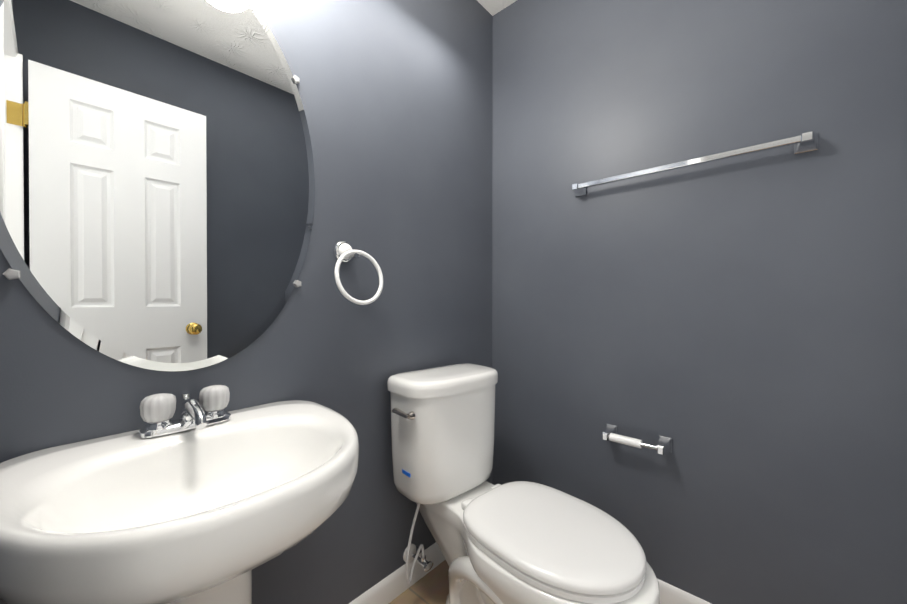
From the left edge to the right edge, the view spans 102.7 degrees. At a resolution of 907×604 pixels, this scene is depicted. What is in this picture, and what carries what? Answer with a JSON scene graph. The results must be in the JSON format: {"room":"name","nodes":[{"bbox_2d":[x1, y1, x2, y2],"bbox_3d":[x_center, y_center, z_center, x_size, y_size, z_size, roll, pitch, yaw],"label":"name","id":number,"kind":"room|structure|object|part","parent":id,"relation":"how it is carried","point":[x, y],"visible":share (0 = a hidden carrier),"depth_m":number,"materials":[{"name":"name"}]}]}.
{"room":"bathroom","nodes":[
{"label":"bathroom","id":0,"kind":"room"},
{"bbox_2d":[0,0,492,603],"bbox_3d":[-0.369,-0.154,1.225,0.115,2.440,1.765,0,1,42],"label":"wall","id":1,"kind":"structure","parent":0,"point":[396,96],"depth_m":1.21,"materials":[{"name":"paint"}]},
{"bbox_2d":[0,0,314,370],"bbox_3d":[-0.622,-0.339,0.848,0.011,1.000,0.628,0,1,42],"label":"mirror","id":2,"kind":"object","parent":1,"relation":"attached to","point":[157,188],"visible":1,"depth_m":0.80,"materials":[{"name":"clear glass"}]},
{"bbox_2d":[333,241,382,304],"bbox_3d":[-0.306,-0.093,1.145,0.084,0.204,0.174,0,1,42],"label":"towel ring","id":3,"kind":"object","parent":1,"relation":"attached to","point":[344,252],"visible":1,"depth_m":1.13,"materials":[{"name":"white metal"}]},
{"bbox_2d":[349,542,445,603],"bbox_3d":[-0.321,1.022,1.190,0.013,0.088,1.535,0,1,42],"label":"baseboard","id":4,"kind":"structure","parent":1,"relation":"attached to","point":[388,589],"depth_m":1.31,"materials":[{"name":"white paint"}]},
{"bbox_2d":[389,560,448,603],"bbox_3d":[0.190,1.119,0.729,1.620,0.100,1.765,0,1,42],"label":"floor","id":5,"kind":"structure","parent":0,"point":[431,587],"depth_m":1.34,"materials":[{"name":"tile"}]},
{"bbox_2d":[0,385,358,603],"bbox_3d":[-0.449,0.632,0.681,0.497,0.874,0.574,0,1,42],"label":"pedestal sink","id":6,"kind":"object","parent":5,"relation":"on","point":[215,502],"visible":1,"depth_m":0.60,"materials":[{"name":"white ceramic"}]},
{"bbox_2d":[139,393,230,437],"bbox_3d":[-0.556,0.240,0.775,0.146,0.072,0.164,0,1,42],"label":"faucet","id":7,"kind":"object","parent":6,"relation":"on","point":[157,410],"depth_m":0.77,"materials":[{"name":"silver metal"}]},
{"bbox_2d":[387,363,659,603],"bbox_3d":[0.182,0.660,1.135,0.829,0.812,0.437,0,1,42],"label":"toilet","id":8,"kind":"object","parent":5,"relation":"on","point":[521,542],"visible":1,"depth_m":1.14,"materials":[{"name":"white ceramic"}]},
{"bbox_3d":[-0.161,0.361,1.167,0.088,0.026,0.028,0,1,42],"label":"lever","id":9,"kind":"part","parent":8,"relation":"part of","materials":[{"name":"silver metal"}]},
{"bbox_3d":[0.263,0.649,1.048,0.531,0.050,0.384,0,1,42],"label":"seat","id":10,"kind":"part","parent":8,"relation":"part of","materials":[{"name":"white plastic"}]},
{"bbox_2d":[477,0,516,15],"bbox_3d":[0.190,-1.421,0.713,1.620,0.100,1.765,0,1,42],"label":"ceiling","id":11,"kind":"structure","parent":0,"point":[492,7],"depth_m":1.68,"materials":[{"name":"white paint"}]},
{"bbox_2d":[492,0,906,603],"bbox_3d":[0.785,-0.155,1.295,1.505,2.440,0.115,0,1,42],"label":"wall","id":12,"kind":"structure","parent":0,"point":[734,328],"depth_m":1.17,"materials":[{"name":"paint"}]},
{"bbox_2d":[602,423,671,455],"bbox_3d":[0.646,0.493,1.294,0.220,0.052,0.078,0,1,42],"label":"paper holder","id":13,"kind":"object","parent":12,"relation":"attached to","point":[663,447],"visible":1,"depth_m":1.26,"materials":[{"name":"silver metal"}]},
{"bbox_2d":[657,579,711,603],"bbox_3d":[0.700,1.021,1.293,1.390,0.088,0.013,0,1,42],"label":"baseboard","id":14,"kind":"structure","parent":12,"relation":"attached to","point":[670,594],"depth_m":1.24,"materials":[{"name":"white paint"}]},
{"bbox_2d":[572,131,817,196],"bbox_3d":[0.734,-0.448,1.218,0.696,0.048,0.064,0,1,42],"label":"bar","id":15,"kind":"object","parent":12,"relation":"attached to","point":[805,142],"visible":1,"depth_m":1.11,"materials":[{"name":"silver metal"}]}
]}

